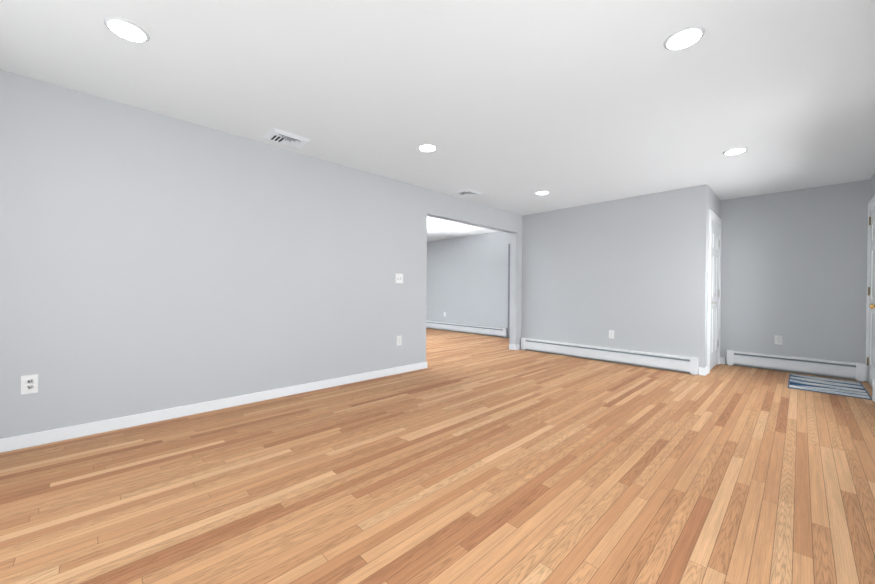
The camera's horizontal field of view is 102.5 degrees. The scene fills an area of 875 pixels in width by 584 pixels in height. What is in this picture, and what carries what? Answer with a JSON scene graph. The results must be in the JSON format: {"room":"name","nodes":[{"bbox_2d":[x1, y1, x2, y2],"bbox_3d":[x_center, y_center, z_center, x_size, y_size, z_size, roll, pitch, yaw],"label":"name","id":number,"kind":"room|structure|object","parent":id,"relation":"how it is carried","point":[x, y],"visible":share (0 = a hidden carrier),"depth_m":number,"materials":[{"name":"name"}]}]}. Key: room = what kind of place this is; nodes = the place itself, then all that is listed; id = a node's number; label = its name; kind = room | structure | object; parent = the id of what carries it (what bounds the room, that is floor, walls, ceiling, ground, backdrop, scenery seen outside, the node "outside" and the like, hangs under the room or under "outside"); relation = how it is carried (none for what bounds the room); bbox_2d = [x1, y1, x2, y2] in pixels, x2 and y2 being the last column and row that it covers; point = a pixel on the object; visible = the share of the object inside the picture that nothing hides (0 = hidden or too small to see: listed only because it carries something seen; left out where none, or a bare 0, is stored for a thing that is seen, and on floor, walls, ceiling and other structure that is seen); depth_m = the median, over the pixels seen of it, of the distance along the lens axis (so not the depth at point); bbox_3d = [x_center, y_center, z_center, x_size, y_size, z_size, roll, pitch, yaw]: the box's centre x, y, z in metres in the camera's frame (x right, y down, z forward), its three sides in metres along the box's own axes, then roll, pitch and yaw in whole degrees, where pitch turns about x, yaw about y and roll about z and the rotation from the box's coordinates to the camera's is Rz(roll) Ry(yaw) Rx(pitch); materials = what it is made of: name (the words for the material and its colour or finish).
{"room":"empty living room","nodes":[
{"label":"empty living room","id":0,"kind":"room"},
{"bbox_2d":[0,69,521,438],"bbox_3d":[-0.477,-0.195,4.568,7.720,2.440,0.140,0,0,-44],"label":"wall","id":1,"kind":"structure","parent":0,"point":[150,261],"depth_m":2.90,"materials":[{"name":"grey paint"}]},
{"bbox_2d":[21,374,37,394],"bbox_3d":[-2.699,0.605,2.325,0.075,0.122,0.008,0,0,-44],"label":"electrical outlet","id":2,"kind":"object","parent":1,"relation":"attached to","point":[29,384],"visible":1,"depth_m":2.32,"materials":[{"name":"white plastic"}]},
{"bbox_2d":[0,362,426,452],"bbox_3d":[-1.722,0.978,3.368,4.265,0.088,0.155,0,0,-44],"label":"baseboard","id":3,"kind":"structure","parent":1,"relation":"attached to","point":[42,437],"depth_m":2.86,"materials":[{"name":"white paint"}]},
{"bbox_2d":[397,335,401,345],"bbox_3d":[-0.487,0.605,4.465,0.075,0.122,0.008,0,0,-44],"label":"electrical outlet","id":4,"kind":"object","parent":1,"relation":"attached to","point":[399,340],"visible":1,"depth_m":4.47,"materials":[{"name":"white plastic"}]},
{"bbox_2d":[396,274,402,282],"bbox_3d":[-0.480,-0.183,4.456,0.118,0.122,0.016,0,0,-44],"label":"light switch","id":5,"kind":"object","parent":1,"relation":"attached to","point":[399,278],"visible":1,"depth_m":4.46,"materials":[{"name":"white plastic"}]},
{"bbox_2d":[509,344,519,349],"bbox_3d":[1.395,0.980,6.384,0.110,0.098,0.155,0,0,-44],"label":"baseboard","id":6,"kind":"structure","parent":1,"relation":"attached to","point":[513,347],"depth_m":6.34,"materials":[{"name":"white paint"}]},
{"bbox_2d":[0,328,874,583],"bbox_3d":[-1.425,1.042,5.588,8.060,0.060,11.500,0,0,-44],"label":"floor","id":7,"kind":"structure","parent":0,"point":[465,458],"depth_m":1.91,"materials":[{"name":"brown wood"}]},
{"bbox_2d":[788,374,871,399],"bbox_3d":[4.469,1.061,4.048,0.970,0.010,0.600,0,0,-44],"label":"rug","id":8,"kind":"object","parent":7,"relation":"on","point":[854,389],"visible":0.92,"depth_m":3.98,"materials":[{"name":"fabric"}]},
{"bbox_2d":[0,0,874,241],"bbox_3d":[-1.405,-1.478,5.573,8.060,0.100,11.500,0,0,-44],"label":"ceiling","id":9,"kind":"structure","parent":0,"point":[513,106],"depth_m":2.34,"materials":[{"name":"white paint"}]},
{"bbox_2d":[104,17,149,42],"bbox_3d":[-1.664,-1.405,1.886,0.186,0.007,0.186,0,0,-44],"label":"recessed light","id":10,"kind":"object","parent":9,"relation":"in","point":[126,29],"visible":1,"depth_m":1.87,"materials":[{"name":"white paint"}]},
{"bbox_2d":[262,127,310,147],"bbox_3d":[-1.379,-1.402,3.217,0.345,0.026,0.275,0,0,-44],"label":"ceiling vent","id":11,"kind":"object","parent":9,"relation":"in","point":[284,137],"visible":1,"depth_m":3.18,"materials":[{"name":"white metal"}]},
{"bbox_2d":[418,144,436,151],"bbox_3d":[-0.098,-1.402,3.402,0.186,0.007,0.186,0,0,-44],"label":"recessed light","id":12,"kind":"object","parent":9,"relation":"in","point":[427,147],"visible":1,"depth_m":3.38,"materials":[{"name":"white paint"}]},
{"bbox_2d":[454,188,482,196],"bbox_3d":[0.441,-1.397,4.946,0.345,0.026,0.275,0,0,-44],"label":"ceiling vent","id":13,"kind":"object","parent":9,"relation":"in","point":[468,192],"visible":1,"depth_m":4.89,"materials":[{"name":"white metal"}]},
{"bbox_2d":[535,191,548,194],"bbox_3d":[1.462,-1.398,4.911,0.186,0.007,0.186,0,0,-44],"label":"recessed light","id":14,"kind":"object","parent":9,"relation":"in","point":[541,192],"visible":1,"depth_m":4.88,"materials":[{"name":"white paint"}]},
{"bbox_2d":[664,26,704,49],"bbox_3d":[1.342,-1.382,1.915,0.186,0.007,0.186,0,0,-44],"label":"recessed light","id":15,"kind":"object","parent":9,"relation":"in","point":[683,38],"visible":1,"depth_m":1.90,"materials":[{"name":"white paint"}]},
{"bbox_2d":[723,147,747,154],"bbox_3d":[2.901,-1.378,3.424,0.186,0.007,0.186,0,0,-44],"label":"recessed light","id":16,"kind":"object","parent":9,"relation":"in","point":[735,151],"visible":1,"depth_m":3.42,"materials":[{"name":"white paint"}]},
{"bbox_2d":[521,184,707,374],"bbox_3d":[2.523,-0.177,5.495,0.120,2.440,2.700,0,0,-44],"label":"wall","id":17,"kind":"structure","parent":0,"point":[631,272],"depth_m":5.18,"materials":[{"name":"grey paint"}]},
{"bbox_2d":[521,338,697,374],"bbox_3d":[2.436,0.934,5.442,0.071,0.217,2.600,0,0,-44],"label":"baseboard heater","id":18,"kind":"object","parent":17,"relation":"attached to","point":[672,362],"visible":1,"depth_m":5.19,"materials":[{"name":"white metal"}]},
{"bbox_2d":[609,330,613,338],"bbox_3d":[2.622,0.625,5.297,0.008,0.122,0.075,0,0,-44],"label":"outlet","id":19,"kind":"object","parent":17,"relation":"attached to","point":[611,333],"visible":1,"depth_m":5.29,"materials":[{"name":"white plastic"}]},
{"bbox_2d":[426,179,870,379],"bbox_3d":[1.409,-0.202,8.313,0.200,2.440,11.500,0,0,-44],"label":"wall","id":20,"kind":"structure","parent":0,"point":[794,269],"depth_m":4.83,"materials":[{"name":"grey paint"}]},
{"bbox_2d":[426,320,507,337],"bbox_3d":[-0.033,0.891,9.604,0.071,0.217,4.600,0,0,-44],"label":"baseboard heater","id":21,"kind":"object","parent":20,"relation":"attached to","point":[493,331],"visible":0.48,"depth_m":8.73,"materials":[{"name":"white metal"}]},
{"bbox_2d":[507,244,509,337],"bbox_3d":[1.911,-0.039,7.629,0.030,2.130,0.895,0,0,-44],"label":"door frame","id":22,"kind":"structure","parent":20,"relation":"attached to","point":[508,335],"depth_m":7.92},
{"bbox_2d":[720,357,724,363],"bbox_3d":[4.242,1.008,5.228,0.015,0.100,0.059,0,0,-44],"label":"baseboard","id":23,"kind":"structure","parent":20,"relation":"attached to","point":[722,360],"depth_m":5.22,"materials":[{"name":"white paint"}]},
{"bbox_2d":[775,335,781,344],"bbox_3d":[4.659,0.644,4.802,0.008,0.122,0.075,0,0,-44],"label":"outlet","id":24,"kind":"object","parent":20,"relation":"attached to","point":[778,339],"visible":1,"depth_m":4.80,"materials":[{"name":"white plastic"}]},
{"bbox_2d":[727,350,865,381],"bbox_3d":[4.710,0.956,4.701,0.071,0.217,1.300,0,0,-44],"label":"baseboard heater","id":25,"kind":"object","parent":20,"relation":"attached to","point":[854,370],"visible":1,"depth_m":4.62,"materials":[{"name":"white metal"}]},
{"bbox_2d":[706,186,720,365],"bbox_3d":[3.822,-0.164,4.957,1.000,2.440,0.120,0,0,-44],"label":"wall","id":26,"kind":"structure","parent":0,"point":[714,202],"depth_m":4.73,"materials":[{"name":"grey paint"}]},
{"bbox_2d":[699,366,707,375],"bbox_3d":[3.446,1.006,4.554,0.173,0.100,0.073,0,0,-44],"label":"baseboard","id":27,"kind":"structure","parent":26,"relation":"attached to","point":[703,371],"depth_m":4.50,"materials":[{"name":"white paint"}]},
{"bbox_2d":[707,209,721,373],"bbox_3d":[3.882,-0.017,4.920,0.955,2.148,0.019,0,0,-44],"label":"door frame","id":28,"kind":"structure","parent":26,"relation":"attached to","point":[715,217],"depth_m":4.63,"materials":[{"name":"white paint"}]},
{"bbox_2d":[710,220,719,369],"bbox_3d":[3.886,0.030,4.921,0.747,2.037,0.094,0,0,-44],"label":"closet door","id":29,"kind":"structure","parent":26,"relation":"in","point":[715,246],"depth_m":4.96,"materials":[{"name":"white paint"}]},
{"bbox_2d":[870,173,874,199],"bbox_3d":[2.499,-0.155,1.492,7.720,2.440,0.180,0,0,-44],"label":"wall","id":30,"kind":"structure","parent":0,"point":[872,186],"depth_m":4.12,"materials":[{"name":"grey paint"}]},
{"bbox_2d":[866,195,874,381],"bbox_3d":[4.878,-0.004,3.809,1.073,2.150,0.199,0,0,-44],"label":"door frame","id":31,"kind":"structure","parent":30,"relation":"attached to","point":[871,204],"depth_m":4.21,"materials":[{"name":"white paint"}]},
{"bbox_2d":[867,207,874,385],"bbox_3d":[4.827,0.040,3.894,0.922,2.044,0.120,0,0,-44],"label":"entry door","id":32,"kind":"structure","parent":30,"relation":"in","point":[871,357],"depth_m":4.07,"materials":[{"name":"white paint"}]},
{"bbox_2d":[872,379,874,401],"bbox_3d":[3.271,0.958,2.432,2.900,0.217,0.071,0,0,-44],"label":"baseboard heater","id":33,"kind":"object","parent":30,"relation":"attached to","point":[873,391],"visible":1,"depth_m":3.41,"materials":[{"name":"white metal"}]}
]}

